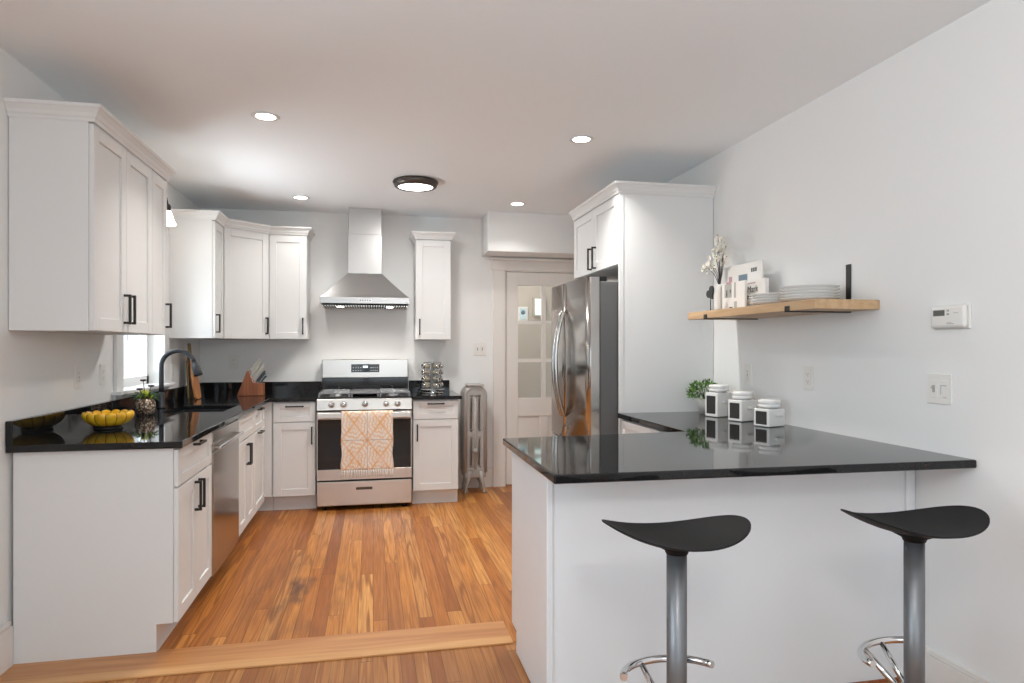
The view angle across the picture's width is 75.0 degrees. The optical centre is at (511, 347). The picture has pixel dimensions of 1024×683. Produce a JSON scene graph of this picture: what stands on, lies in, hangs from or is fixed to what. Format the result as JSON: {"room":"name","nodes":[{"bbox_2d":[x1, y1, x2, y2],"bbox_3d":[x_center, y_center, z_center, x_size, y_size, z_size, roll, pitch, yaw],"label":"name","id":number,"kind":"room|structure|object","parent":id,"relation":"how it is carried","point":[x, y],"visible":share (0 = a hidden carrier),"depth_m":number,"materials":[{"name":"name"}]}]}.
{"room":"kitchen","nodes":[
{"label":"kitchen","id":0,"kind":"room"},
{"bbox_2d":[0,47,199,626],"bbox_3d":[-1.901,0.051,1.540,0.150,2.529,8.890,0,0,-12],"label":"wall","id":1,"kind":"structure","parent":0,"point":[37,369],"depth_m":2.90,"materials":[{"name":"white paint"}]},
{"bbox_2d":[0,621,12,675],"bbox_3d":[-1.505,1.220,0.052,0.018,0.190,5.515,0,0,-12],"label":"baseboard","id":2,"kind":"structure","parent":1,"relation":"attached to","point":[6,631],"depth_m":2.71,"materials":[{"name":"white paint"}]},
{"bbox_2d":[75,366,81,388],"bbox_3d":[-2.206,0.150,3.397,0.008,0.117,0.073,0,0,-12],"label":"outlet","id":3,"kind":"object","parent":1,"relation":"attached to","point":[78,369],"visible":1,"depth_m":3.39,"materials":[{"name":"white plastic"}]},
{"bbox_2d":[77,370,80,383],"bbox_3d":[-2.204,0.150,3.397,0.002,0.068,0.034,0,0,-12],"label":"socket","id":4,"kind":"object","parent":3,"relation":"attached to","point":[78,371],"depth_m":3.40,"materials":[{"name":"grey plastic"}]},
{"bbox_2d":[9,117,151,333],"bbox_3d":[-1.979,-0.518,3.156,0.349,0.894,0.762,0,0,-12],"label":"upper cabinet","id":5,"kind":"object","parent":1,"relation":"attached to","point":[80,202],"visible":1,"depth_m":2.80,"materials":[{"name":"white paint"}]},
{"bbox_2d":[3,97,176,180],"bbox_3d":[-2.002,-0.984,3.285,0.358,0.065,1.104,0,0,-12],"label":"crown molding","id":6,"kind":"structure","parent":5,"relation":"on","point":[98,114],"depth_m":2.79,"materials":[{"name":"white paint"}]},
{"bbox_2d":[100,364,105,385],"bbox_3d":[-2.270,0.150,3.705,0.008,0.117,0.073,0,0,-12],"label":"outlet","id":7,"kind":"object","parent":1,"relation":"attached to","point":[102,366],"visible":1,"depth_m":3.69,"materials":[{"name":"white plastic"}]},
{"bbox_2d":[102,369,104,380],"bbox_3d":[-2.268,0.150,3.706,0.002,0.068,0.034,0,0,-12],"label":"socket","id":8,"kind":"object","parent":7,"relation":"attached to","point":[103,370],"depth_m":3.70,"materials":[{"name":"grey plastic"}]},
{"bbox_2d":[94,167,171,334],"bbox_3d":[-2.083,-0.518,3.657,0.349,0.894,0.262,0,0,-12],"label":"upper cabinet","id":9,"kind":"object","parent":1,"relation":"attached to","point":[159,186],"visible":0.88,"depth_m":3.71,"materials":[{"name":"white paint"}]},
{"bbox_2d":[111,233,175,399],"bbox_3d":[-2.453,-0.263,4.352,0.195,1.125,1.080,0,0,-12],"label":"window","id":10,"kind":"structure","parent":1,"relation":"in","point":[123,387],"depth_m":4.47,"materials":[{"name":"white paint"}]},
{"bbox_2d":[167,198,175,225],"bbox_3d":[-2.312,-0.918,4.381,0.201,0.223,0.104,0,0,-12],"label":"wall sconce","id":11,"kind":"object","parent":1,"relation":"attached to","point":[170,220],"visible":0.43,"depth_m":4.38,"materials":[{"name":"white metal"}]},
{"bbox_2d":[171,365,173,379],"bbox_3d":[-2.539,0.185,4.997,0.008,0.117,0.073,0,0,-12],"label":"outlet","id":12,"kind":"object","parent":1,"relation":"attached to","point":[172,366],"visible":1,"depth_m":4.98,"materials":[{"name":"white plastic"}]},
{"bbox_2d":[169,219,223,338],"bbox_3d":[-2.381,-0.518,5.086,0.349,0.894,0.292,0,0,-12],"label":"upper cabinet","id":13,"kind":"object","parent":1,"relation":"attached to","point":[196,253],"visible":0.98,"depth_m":4.95,"materials":[{"name":"white paint"}]},
{"bbox_2d":[0,636,512,682],"bbox_3d":[-1.019,1.311,2.783,2.082,0.008,0.065,0,0,-12],"label":"floor threshold","id":14,"kind":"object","parent":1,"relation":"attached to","point":[351,654],"depth_m":2.77,"materials":[{"name":"brown wood"}]},
{"bbox_2d":[200,208,555,486],"bbox_3d":[-0.964,0.051,6.214,3.588,2.529,0.120,0,0,-12],"label":"wall","id":15,"kind":"structure","parent":0,"point":[336,333],"depth_m":6.11,"materials":[{"name":"white paint"}]},
{"bbox_2d":[229,355,238,368],"bbox_3d":[-2.433,0.127,5.842,0.080,0.120,0.008,0,0,-12],"label":"outlet","id":16,"kind":"object","parent":15,"relation":"attached to","point":[233,359],"visible":1,"depth_m":5.84,"materials":[{"name":"white plastic"}]},
{"bbox_2d":[200,225,271,339],"bbox_3d":[-2.340,-0.518,5.553,0.619,0.894,0.608,0,0,-12],"label":"upper cabinet","id":17,"kind":"object","parent":15,"relation":"attached to","point":[246,253],"visible":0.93,"depth_m":5.43,"materials":[{"name":"white paint"}]},
{"bbox_2d":[171,209,314,240],"bbox_3d":[-2.042,-0.984,5.360,0.291,0.065,1.345,0,0,34],"label":"crown molding","id":18,"kind":"structure","parent":17,"relation":"on","point":[217,215],"depth_m":5.33,"materials":[{"name":"white paint"}]},
{"bbox_2d":[269,234,310,339],"bbox_3d":[-1.917,-0.518,5.767,0.307,0.894,0.358,0,0,-12],"label":"upper cabinet","id":19,"kind":"object","parent":15,"relation":"attached to","point":[289,255],"visible":0.98,"depth_m":5.63,"materials":[{"name":"white paint"}]},
{"bbox_2d":[320,208,409,309],"bbox_3d":[-1.283,-0.777,5.845,0.740,0.870,0.468,0,0,-12],"label":"range hood","id":20,"kind":"object","parent":15,"relation":"attached to","point":[364,286],"visible":1,"depth_m":5.78,"materials":[{"name":"silver metal"}]},
{"bbox_2d":[322,303,407,308],"bbox_3d":[-1.281,-0.363,5.838,0.710,0.020,0.420,0,0,-12],"label":"filter","id":21,"kind":"object","parent":20,"relation":"on","point":[326,305],"depth_m":5.68,"materials":[{"name":"silver metal"}]},
{"bbox_2d":[409,380,448,390],"bbox_3d":[-0.768,0.352,6.177,0.374,0.102,0.028,0,0,-12],"label":"backsplash","id":22,"kind":"structure","parent":15,"relation":"attached to","point":[414,385],"depth_m":6.14,"materials":[{"name":"black stone"}]},
{"bbox_2d":[409,231,455,339],"bbox_3d":[-0.720,-0.543,6.013,0.389,0.945,0.368,0,0,-12],"label":"upper cabinet","id":23,"kind":"object","parent":15,"relation":"attached to","point":[432,249],"visible":1,"depth_m":5.88,"materials":[{"name":"white paint"}]},
{"bbox_2d":[458,467,491,487],"bbox_3d":[-0.374,1.220,6.266,0.380,0.190,0.018,0,0,-12],"label":"baseboard","id":24,"kind":"structure","parent":15,"relation":"attached to","point":[474,483],"depth_m":6.27,"materials":[{"name":"white paint"}]},
{"bbox_2d":[474,343,485,354],"bbox_3d":[-0.301,0.012,6.282,0.117,0.120,0.016,0,0,-12],"label":"light switch","id":25,"kind":"object","parent":15,"relation":"attached to","point":[479,348],"visible":1,"depth_m":6.28,"materials":[{"name":"white plastic"}]},
{"bbox_2d":[481,211,575,258],"bbox_3d":[0.295,-1.037,6.231,1.116,0.354,0.360,0,0,-12],"label":"soffit","id":26,"kind":"structure","parent":15,"relation":"attached to","point":[503,234],"depth_m":6.03,"materials":[{"name":"white paint"}]},
{"bbox_2d":[489,257,573,486],"bbox_3d":[0.288,0.233,6.448,1.041,2.165,0.172,0,0,-12],"label":"trim","id":27,"kind":"structure","parent":15,"relation":"attached to","point":[500,266],"depth_m":6.31,"materials":[{"name":"white paint"}]},
{"bbox_2d":[506,272,576,484],"bbox_3d":[0.311,0.291,6.408,0.740,2.023,0.120,0,0,-12],"label":"door","id":28,"kind":"structure","parent":15,"relation":"in","point":[525,417],"depth_m":6.38,"materials":[{"name":"white paint"}]},
{"bbox_2d":[0,0,990,218],"bbox_3d":[-0.214,-1.264,2.611,3.988,0.100,10.400,0,0,-12],"label":"ceiling","id":29,"kind":"structure","parent":0,"point":[485,100],"depth_m":3.00,"materials":[{"name":"white paint"}]},
{"bbox_2d":[251,112,279,121],"bbox_3d":[-1.292,-1.212,3.500,0.144,0.009,0.144,0,0,-12],"label":"recessed light","id":30,"kind":"object","parent":29,"relation":"in","point":[263,116],"visible":1,"depth_m":3.49,"materials":[{"name":"white paint"}]},
{"bbox_2d":[292,195,309,199],"bbox_3d":[-1.705,-1.212,5.386,0.144,0.009,0.144,0,0,-12],"label":"recessed light","id":31,"kind":"object","parent":29,"relation":"in","point":[299,197],"visible":1,"depth_m":5.38,"materials":[{"name":"white paint"}]},
{"bbox_2d":[393,176,437,191],"bbox_3d":[-0.702,-1.187,4.859,0.330,0.050,0.330,0,0,-12],"label":"flush ceiling light","id":32,"kind":"object","parent":29,"relation":"attached to","point":[404,183],"visible":1,"depth_m":4.77,"materials":[{"name":"white glass"}]},
{"bbox_2d":[398,183,432,190],"bbox_3d":[-0.702,-1.173,4.859,0.254,0.021,0.254,0,0,-12],"label":"diffuser","id":33,"kind":"object","parent":32,"relation":"attached to","point":[401,186],"depth_m":4.83,"materials":[{"name":"white glass"}]},
{"bbox_2d":[509,202,524,205],"bbox_3d":[0.044,-1.212,5.627,0.144,0.009,0.144,0,0,-12],"label":"recessed light","id":34,"kind":"object","parent":29,"relation":"in","point":[512,203],"visible":1,"depth_m":5.63,"materials":[{"name":"white paint"}]},
{"bbox_2d":[569,136,593,143],"bbox_3d":[0.404,-1.212,3.884,0.144,0.009,0.144,0,0,-12],"label":"recessed light","id":35,"kind":"object","parent":29,"relation":"in","point":[576,139],"visible":1,"depth_m":3.88,"materials":[{"name":"white paint"}]},
{"bbox_2d":[94,484,899,682],"bbox_3d":[-0.225,1.344,2.660,3.588,0.062,10.100,0,0,-12],"label":"floor","id":36,"kind":"structure","parent":0,"point":[350,569],"depth_m":3.64,"materials":[{"name":"brown wood"}]},
{"bbox_2d":[13,433,211,663],"bbox_3d":[-1.799,0.872,3.127,0.663,0.882,0.617,0,0,-12],"label":"base cabinet","id":37,"kind":"object","parent":36,"relation":"on","point":[112,549],"visible":0.92,"depth_m":2.83,"materials":[{"name":"white paint"}]},
{"bbox_2d":[5,381,321,452],"bbox_3d":[-1.888,0.366,4.360,1.020,0.130,3.130,0,0,-12],"label":"countertop","id":38,"kind":"structure","parent":37,"relation":"on","point":[62,430],"depth_m":3.35,"materials":[{"name":"black stone"}]},
{"bbox_2d":[81,409,134,429],"bbox_3d":[-2.002,0.358,3.312,0.224,0.085,0.228,0,0,-12],"label":"bowl","id":39,"kind":"object","parent":38,"relation":"on","point":[105,419],"visible":1,"depth_m":3.25,"materials":[{"name":"yellow ceramic"}]},
{"bbox_2d":[129,379,161,415],"bbox_3d":[-2.182,0.294,3.971,0.172,0.212,0.155,0,0,27],"label":"planter","id":40,"kind":"object","parent":38,"relation":"on","point":[144,405],"visible":1,"depth_m":3.94,"materials":[{"name":"ceramic"}]},
{"bbox_2d":[157,349,202,408],"bbox_3d":[-2.211,0.203,4.443,0.282,0.394,0.056,0,0,-12],"label":"faucet","id":41,"kind":"object","parent":38,"relation":"on","point":[196,370],"visible":0.98,"depth_m":4.42,"materials":[{"name":"grey metal"}]},
{"bbox_2d":[186,343,193,398],"bbox_3d":[-2.531,0.182,5.255,0.036,0.435,0.190,0,0,-12],"label":"cutting board","id":42,"kind":"object","parent":38,"relation":"on","point":[190,395],"visible":0.57,"depth_m":5.19,"materials":[{"name":"brown wood"}]},
{"bbox_2d":[190,360,200,398],"bbox_3d":[-2.476,0.225,5.205,0.071,0.350,0.166,0,0,-12],"label":"cutting board","id":43,"kind":"object","parent":38,"relation":"on","point":[195,380],"visible":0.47,"depth_m":5.16,"materials":[{"name":"orange wood"}]},
{"bbox_2d":[176,409,227,412],"bbox_3d":[-2.047,0.523,4.413,0.384,0.183,0.559,0,0,-12],"label":"sink","id":44,"kind":"object","parent":38,"relation":"in","point":[198,410],"visible":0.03,"depth_m":4.67,"materials":[{"name":"black metal"}]},
{"bbox_2d":[237,370,264,395],"bbox_3d":[-2.189,0.295,5.601,0.204,0.211,0.110,0,0,-12],"label":"knife block","id":45,"kind":"object","parent":38,"relation":"on","point":[248,387],"visible":0.98,"depth_m":5.55,"materials":[{"name":"brown wood"}]},
{"bbox_2d":[195,409,253,535],"bbox_3d":[-2.065,0.872,4.405,0.663,0.882,0.573,0,0,-12],"label":"base cabinet","id":46,"kind":"object","parent":36,"relation":"on","point":[246,422],"visible":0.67,"depth_m":4.44,"materials":[{"name":"white paint"}]},
{"bbox_2d":[210,419,243,577],"bbox_3d":[-1.929,0.874,3.779,0.663,0.878,0.695,0,0,-12],"label":"dishwasher","id":47,"kind":"object","parent":36,"relation":"on","point":[225,444],"visible":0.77,"depth_m":3.77,"materials":[{"name":"grey metal"}]},
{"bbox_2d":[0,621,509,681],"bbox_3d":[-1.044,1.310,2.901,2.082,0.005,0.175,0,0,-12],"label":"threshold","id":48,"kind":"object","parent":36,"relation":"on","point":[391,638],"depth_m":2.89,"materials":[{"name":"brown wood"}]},
{"bbox_2d":[245,405,264,527],"bbox_3d":[-2.169,0.872,4.902,0.663,0.882,0.438,0,0,-12],"label":"base cabinet","id":49,"kind":"object","parent":36,"relation":"on","point":[259,430],"visible":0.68,"depth_m":4.96,"materials":[{"name":"white paint"}]},
{"bbox_2d":[257,402,273,510],"bbox_3d":[-2.289,0.872,5.488,0.666,0.882,0.754,0,0,-12],"label":"cabinet filler","id":50,"kind":"object","parent":36,"relation":"on","point":[268,504],"visible":0.13,"depth_m":5.31,"materials":[{"name":"white paint"}]},
{"bbox_2d":[272,400,316,509],"bbox_3d":[-1.805,0.872,5.635,0.333,0.882,0.663,0,0,-12],"label":"base cabinet","id":51,"kind":"object","parent":36,"relation":"on","point":[294,424],"visible":0.97,"depth_m":5.36,"materials":[{"name":"white paint"}]},
{"bbox_2d":[317,359,411,509],"bbox_3d":[-1.254,0.708,5.704,0.758,1.209,0.700,0,0,-12],"label":"gas range","id":52,"kind":"object","parent":36,"relation":"on","point":[347,384],"visible":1,"depth_m":5.46,"materials":[{"name":"silver metal"}]},
{"bbox_2d":[317,393,411,398],"bbox_3d":[-1.255,0.416,5.712,0.758,0.027,0.545,0,0,-12],"label":"cooktop","id":53,"kind":"object","parent":52,"relation":"in","point":[355,395],"depth_m":5.50,"materials":[{"name":"black"}]},
{"bbox_2d":[340,410,393,477],"bbox_3d":[-1.164,0.774,5.372,0.418,0.533,0.054,0,0,-12],"label":"dish towel","id":54,"kind":"object","parent":52,"relation":"hanging from","point":[366,436],"visible":1,"depth_m":5.35,"materials":[{"name":"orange fabric"}]},
{"bbox_2d":[412,399,457,503],"bbox_3d":[-0.696,0.872,5.866,0.381,0.882,0.663,0,0,-12],"label":"base cabinet","id":55,"kind":"object","parent":36,"relation":"on","point":[434,422],"visible":0.97,"depth_m":5.59,"materials":[{"name":"white paint"}]},
{"bbox_2d":[409,380,461,399],"bbox_3d":[-0.687,0.366,5.872,0.408,0.130,0.658,0,0,-12],"label":"countertop","id":56,"kind":"structure","parent":55,"relation":"on","point":[416,393],"depth_m":5.84,"materials":[{"name":"black stone"}]},
{"bbox_2d":[420,361,443,393],"bbox_3d":[-0.701,0.260,5.881,0.212,0.280,0.212,0,0,-12],"label":"spice rack","id":57,"kind":"object","parent":56,"relation":"on","point":[432,390],"visible":0.97,"depth_m":5.85,"materials":[{"name":"silver metal"}]},
{"bbox_2d":[421,383,429,387],"bbox_3d":[-0.752,0.329,5.838,0.074,0.044,0.044,0,0,-40],"label":"spice jar","id":58,"kind":"object","parent":57,"relation":"on","point":[423,385],"visible":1,"depth_m":5.82,"materials":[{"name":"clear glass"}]},
{"bbox_2d":[421,376,429,381],"bbox_3d":[-0.752,0.273,5.838,0.074,0.044,0.044,0,0,-40],"label":"spice jar","id":59,"kind":"object","parent":57,"relation":"in","point":[423,378],"visible":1,"depth_m":5.82,"materials":[{"name":"clear glass"}]},
{"bbox_2d":[421,370,429,374],"bbox_3d":[-0.752,0.217,5.838,0.074,0.044,0.044,0,0,-40],"label":"spice jar","id":60,"kind":"object","parent":57,"relation":"in","point":[423,372],"visible":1,"depth_m":5.82,"materials":[{"name":"clear glass"}]},
{"bbox_2d":[421,364,429,368],"bbox_3d":[-0.752,0.161,5.838,0.074,0.044,0.044,0,0,-40],"label":"spice jar","id":61,"kind":"object","parent":57,"relation":"in","point":[423,366],"visible":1,"depth_m":5.82,"materials":[{"name":"clear glass"}]},
{"bbox_2d":[433,383,440,387],"bbox_3d":[-0.658,0.329,5.829,0.044,0.044,0.074,0,0,-40],"label":"spice jar","id":62,"kind":"object","parent":57,"relation":"on","point":[436,385],"visible":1,"depth_m":5.81,"materials":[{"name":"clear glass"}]},
{"bbox_2d":[433,370,440,374],"bbox_3d":[-0.658,0.217,5.829,0.044,0.044,0.074,0,0,-40],"label":"spice jar","id":63,"kind":"object","parent":57,"relation":"in","point":[435,372],"visible":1,"depth_m":5.81,"materials":[{"name":"clear glass"}]},
{"bbox_2d":[460,383,486,493],"bbox_3d":[-0.351,0.826,6.121,0.218,0.988,0.256,0,0,-12],"label":"radiator","id":64,"kind":"object","parent":36,"relation":"on","point":[473,403],"visible":1,"depth_m":6.02,"materials":[{"name":"silver metal"}]},
{"bbox_2d":[551,276,617,435],"bbox_3d":[0.708,0.433,4.605,0.908,1.757,0.896,0,0,-12],"label":"refrigerator","id":65,"kind":"object","parent":36,"relation":"on","point":[584,358],"visible":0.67,"depth_m":4.15,"materials":[{"name":"grey metal"}]},
{"bbox_2d":[622,420,664,433],"bbox_3d":[1.051,0.872,3.694,0.667,0.882,0.885,0,0,-12],"label":"base cabinet","id":66,"kind":"object","parent":36,"relation":"on","point":[628,427],"visible":0.12,"depth_m":3.86,"materials":[{"name":"white paint"}]},
{"bbox_2d":[618,193,712,433],"bbox_3d":[0.965,0.174,4.178,0.633,2.278,0.024,0,0,-12],"label":"panel","id":67,"kind":"object","parent":36,"relation":"on","point":[665,241],"visible":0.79,"depth_m":4.17,"materials":[{"name":"white paint"}]},
{"bbox_2d":[602,515,750,682],"bbox_3d":[0.452,0.888,1.830,0.426,0.851,0.410,0,0,-16],"label":"bar stool","id":68,"kind":"object","parent":36,"relation":"on","point":[712,533],"visible":1,"depth_m":1.82,"materials":[{"name":"black plastic"}]},
{"bbox_2d":[512,452,914,682],"bbox_3d":[0.802,0.873,2.796,1.516,0.883,0.622,0,0,-12],"label":"base cabinet","id":69,"kind":"object","parent":36,"relation":"on","point":[810,582],"visible":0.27,"depth_m":2.51,"materials":[{"name":"white paint"}]},
{"bbox_2d":[503,411,976,483],"bbox_3d":[0.709,0.416,3.149,1.556,0.030,1.883,0,0,-12],"label":"countertop","id":70,"kind":"structure","parent":69,"relation":"on","point":[692,445],"depth_m":2.53,"materials":[{"name":"black stone"}]},
{"bbox_2d":[685,378,717,413],"bbox_3d":[1.167,0.290,4.060,0.225,0.219,0.215,0,0,-12],"label":"potted plant","id":71,"kind":"object","parent":70,"relation":"on","point":[701,401],"visible":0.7,"depth_m":4.04,"materials":[{"name":"green plant"}]},
{"bbox_2d":[705,384,731,416],"bbox_3d":[1.206,0.307,3.896,0.126,0.185,0.114,0,0,-30],"label":"canister","id":72,"kind":"object","parent":70,"relation":"on","point":[716,401],"visible":0.9,"depth_m":3.85,"materials":[{"name":"white ceramic"}]},
{"bbox_2d":[728,391,756,421],"bbox_3d":[1.265,0.320,3.663,0.126,0.161,0.114,0,0,-30],"label":"canister","id":73,"kind":"object","parent":70,"relation":"on","point":[740,408],"visible":0.97,"depth_m":3.62,"materials":[{"name":"white ceramic"}]},
{"bbox_2d":[754,399,784,426],"bbox_3d":[1.317,0.332,3.414,0.126,0.136,0.114,0,0,-30],"label":"canister","id":74,"kind":"object","parent":70,"relation":"on","point":[769,414],"visible":1,"depth_m":3.37,"materials":[{"name":"white ceramic"}]},
{"bbox_2d":[841,505,989,682],"bbox_3d":[1.174,0.888,1.948,0.409,0.851,0.409,0,0,41],"label":"bar stool","id":75,"kind":"object","parent":36,"relation":"on","point":[915,527],"visible":1,"depth_m":1.94,"materials":[{"name":"black plastic"}]},
{"bbox_2d":[518,286,555,397],"bbox_3d":[0.087,0.051,7.189,2.300,2.529,1.360,0,0,-12],"label":"wall","id":76,"kind":"structure","parent":0,"point":[529,335],"depth_m":7.81,"materials":[{"name":"beige paint"}]},
{"bbox_2d":[518,307,527,320],"bbox_3d":[0.127,-0.390,7.772,0.115,0.170,0.033,0,0,-12],"label":"wall picture","id":77,"kind":"object","parent":76,"relation":"attached to","point":[522,311],"visible":0.81,"depth_m":7.76,"materials":[{"name":"white paper"}]},
{"bbox_2d":[520,308,525,318],"bbox_3d":[0.129,-0.394,7.762,0.079,0.127,0.006,0,0,-12],"label":"print","id":78,"kind":"object","parent":77,"relation":"attached to","point":[522,310],"depth_m":7.76,"materials":[{"name":"white"}]},
{"bbox_2d":[533,298,540,316],"bbox_3d":[0.320,-0.475,7.812,0.150,0.220,0.034,0,0,-12],"label":"window","id":79,"kind":"structure","parent":76,"relation":"in","point":[536,301],"depth_m":7.79,"materials":[{"name":"white glass"}]},
{"bbox_2d":[607,0,1023,682],"bbox_3d":[1.759,0.051,2.302,0.150,2.529,8.890,0,0,-12],"label":"wall","id":80,"kind":"structure","parent":0,"point":[908,173],"depth_m":2.61,"materials":[{"name":"white paint"}]},
{"bbox_2d":[574,194,617,279],"bbox_3d":[0.854,-0.740,4.637,0.665,0.450,0.915,0,0,-12],"label":"upper cabinet","id":81,"kind":"object","parent":80,"relation":"attached to","point":[596,231],"visible":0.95,"depth_m":4.52,"materials":[{"name":"white paint"}]},
{"bbox_2d":[569,180,716,220],"bbox_3d":[0.857,-0.984,4.603,0.674,0.065,0.982,0,0,-12],"label":"crown molding","id":82,"kind":"structure","parent":81,"relation":"on","point":[633,187],"depth_m":4.17,"materials":[{"name":"white paint"}]},
{"bbox_2d":[744,364,751,385],"bbox_3d":[1.358,0.155,3.840,0.008,0.125,0.078,0,0,-12],"label":"outlet","id":83,"kind":"object","parent":80,"relation":"attached to","point":[747,367],"visible":1,"depth_m":3.83,"materials":[{"name":"white plastic"}]},
{"bbox_2d":[746,369,748,380],"bbox_3d":[1.355,0.155,3.840,0.002,0.068,0.034,0,0,-12],"label":"socket","id":84,"kind":"object","parent":83,"relation":"attached to","point":[747,370],"depth_m":3.84,"materials":[{"name":"grey plastic"}]},
{"bbox_2d":[688,264,879,319],"bbox_3d":[1.296,-0.268,3.375,0.317,0.220,1.150,0,0,-12],"label":"wall shelf","id":85,"kind":"object","parent":80,"relation":"attached to","point":[811,306],"visible":0.9,"depth_m":3.02,"materials":[{"name":"brown wood"}]},
{"bbox_2d":[706,286,713,310],"bbox_3d":[1.123,-0.277,3.784,0.044,0.145,0.075,0,0,-12],"label":"heart ornament","id":86,"kind":"object","parent":85,"relation":"on","point":[710,293],"visible":0.8,"depth_m":3.77,"materials":[{"name":"black metal"}]},
{"bbox_2d":[714,284,721,309],"bbox_3d":[1.215,-0.287,3.904,0.066,0.164,0.066,0,0,-12],"label":"bud vase","id":87,"kind":"object","parent":85,"relation":"on","point":[718,295],"visible":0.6,"depth_m":3.88,"materials":[{"name":"white ceramic"}]},
{"bbox_2d":[701,233,727,283],"bbox_3d":[1.203,-0.517,3.949,0.075,0.330,0.224,0,0,-12],"label":"branch","id":88,"kind":"object","parent":87,"relation":"on","point":[720,271],"visible":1,"depth_m":3.92,"materials":[{"name":"grey plant"}]},
{"bbox_2d":[722,280,746,308],"bbox_3d":[1.229,-0.286,3.695,0.013,0.162,0.240,0,0,-12],"label":"photo card","id":89,"kind":"object","parent":85,"relation":"on","point":[734,294],"visible":0.8,"depth_m":3.68,"materials":[{"name":"white paper"}]},
{"bbox_2d":[725,284,731,297],"bbox_3d":[1.212,-0.317,3.745,0.001,0.075,0.075,0,0,-12],"label":"photo","id":90,"kind":"object","parent":89,"relation":"attached to","point":[728,287],"depth_m":3.74,"materials":[{"name":"grey paper"}]},
{"bbox_2d":[725,260,762,283],"bbox_3d":[1.298,-0.337,3.751,0.011,0.265,0.385,0,0,-12],"label":"memo board","id":91,"kind":"object","parent":85,"relation":"on","point":[749,271],"visible":0.46,"depth_m":3.72,"materials":[{"name":"white paper"}]},
{"bbox_2d":[739,274,746,280],"bbox_3d":[1.294,-0.365,3.742,0.001,0.090,0.090,0,0,-12],"label":"photo","id":92,"kind":"object","parent":91,"relation":"attached to","point":[741,276],"depth_m":3.75,"materials":[{"name":"blue paper"}]},
{"bbox_2d":[747,278,768,305],"bbox_3d":[1.308,-0.285,3.584,0.023,0.160,0.215,0,0,-12],"label":"box","id":93,"kind":"object","parent":85,"relation":"on","point":[761,285],"visible":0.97,"depth_m":3.56,"materials":[{"name":"white cardboard"}]},
{"bbox_2d":[749,301,784,304],"bbox_3d":[1.307,-0.215,3.316,0.252,0.020,0.252,0,0,-12],"label":"plate","id":94,"kind":"object","parent":85,"relation":"on","point":[759,302],"visible":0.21,"depth_m":3.24,"materials":[{"name":"white ceramic"}]},
{"bbox_2d":[748,298,782,301],"bbox_3d":[1.307,-0.228,3.316,0.252,0.020,0.252,0,0,-12],"label":"plate","id":95,"kind":"object","parent":94,"relation":"on","point":[763,299],"visible":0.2,"depth_m":3.23,"materials":[{"name":"white ceramic"}]},
{"bbox_2d":[749,295,782,298],"bbox_3d":[1.307,-0.242,3.316,0.252,0.020,0.252,0,0,-12],"label":"plate","id":96,"kind":"object","parent":95,"relation":"on","point":[766,296],"visible":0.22,"depth_m":3.23,"materials":[{"name":"white ceramic"}]},
{"bbox_2d":[749,292,782,296],"bbox_3d":[1.307,-0.255,3.316,0.252,0.020,0.252,0,0,-12],"label":"plate","id":97,"kind":"object","parent":96,"relation":"on","point":[771,293],"visible":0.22,"depth_m":3.23,"materials":[{"name":"white ceramic"}]},
{"bbox_2d":[779,296,839,301],"bbox_3d":[1.361,-0.215,3.056,0.256,0.020,0.256,0,0,-12],"label":"plate","id":98,"kind":"object","parent":85,"relation":"on","point":[818,297],"visible":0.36,"depth_m":2.97,"materials":[{"name":"white ceramic"}]},
{"bbox_2d":[779,293,839,297],"bbox_3d":[1.361,-0.228,3.056,0.256,0.020,0.256,0,0,-12],"label":"plate","id":99,"kind":"object","parent":98,"relation":"on","point":[813,294],"visible":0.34,"depth_m":2.96,"materials":[{"name":"white ceramic"}]},
{"bbox_2d":[779,290,839,294],"bbox_3d":[1.361,-0.242,3.056,0.256,0.020,0.256,0,0,-12],"label":"plate","id":100,"kind":"object","parent":99,"relation":"on","point":[811,291],"visible":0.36,"depth_m":2.96,"materials":[{"name":"white ceramic"}]},
{"bbox_2d":[779,287,839,291],"bbox_3d":[1.361,-0.255,3.056,0.256,0.020,0.256,0,0,-12],"label":"plate","id":101,"kind":"object","parent":100,"relation":"on","point":[809,288],"visible":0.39,"depth_m":2.96,"materials":[{"name":"white ceramic"}]},
{"bbox_2d":[780,284,839,288],"bbox_3d":[1.361,-0.269,3.056,0.256,0.020,0.256,0,0,-12],"label":"plate","id":102,"kind":"object","parent":101,"relation":"on","point":[807,285],"visible":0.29,"depth_m":2.96,"materials":[{"name":"white ceramic"}]},
{"bbox_2d":[803,366,812,389],"bbox_3d":[1.468,0.150,3.311,0.008,0.120,0.075,0,0,-12],"label":"outlet","id":103,"kind":"object","parent":80,"relation":"attached to","point":[807,370],"visible":1,"depth_m":3.31,"materials":[{"name":"white plastic"}]},
{"bbox_2d":[805,371,809,384],"bbox_3d":[1.465,0.150,3.310,0.002,0.068,0.034,0,0,-12],"label":"socket","id":104,"kind":"object","parent":103,"relation":"attached to","point":[807,373],"depth_m":3.31,"materials":[{"name":"grey plastic"}]},
{"bbox_2d":[927,373,951,404],"bbox_3d":[1.624,0.157,2.542,0.016,0.115,0.112,0,0,-12],"label":"light switch","id":105,"kind":"object","parent":80,"relation":"attached to","point":[939,386],"visible":1,"depth_m":2.54,"materials":[{"name":"white plastic"}]},
{"bbox_2d":[931,303,970,329],"bbox_3d":[1.627,-0.115,2.484,0.032,0.092,0.160,0,0,-12],"label":"thermostat","id":106,"kind":"object","parent":80,"relation":"attached to","point":[953,316],"visible":1,"depth_m":2.46,"materials":[{"name":"white plastic"}]},
{"bbox_2d":[925,646,992,682],"bbox_3d":[2.077,1.240,0.362,0.018,0.150,4.662,0,0,-12],"label":"baseboard","id":107,"kind":"structure","parent":80,"relation":"attached to","point":[939,668],"depth_m":2.50,"materials":[{"name":"white paint"}]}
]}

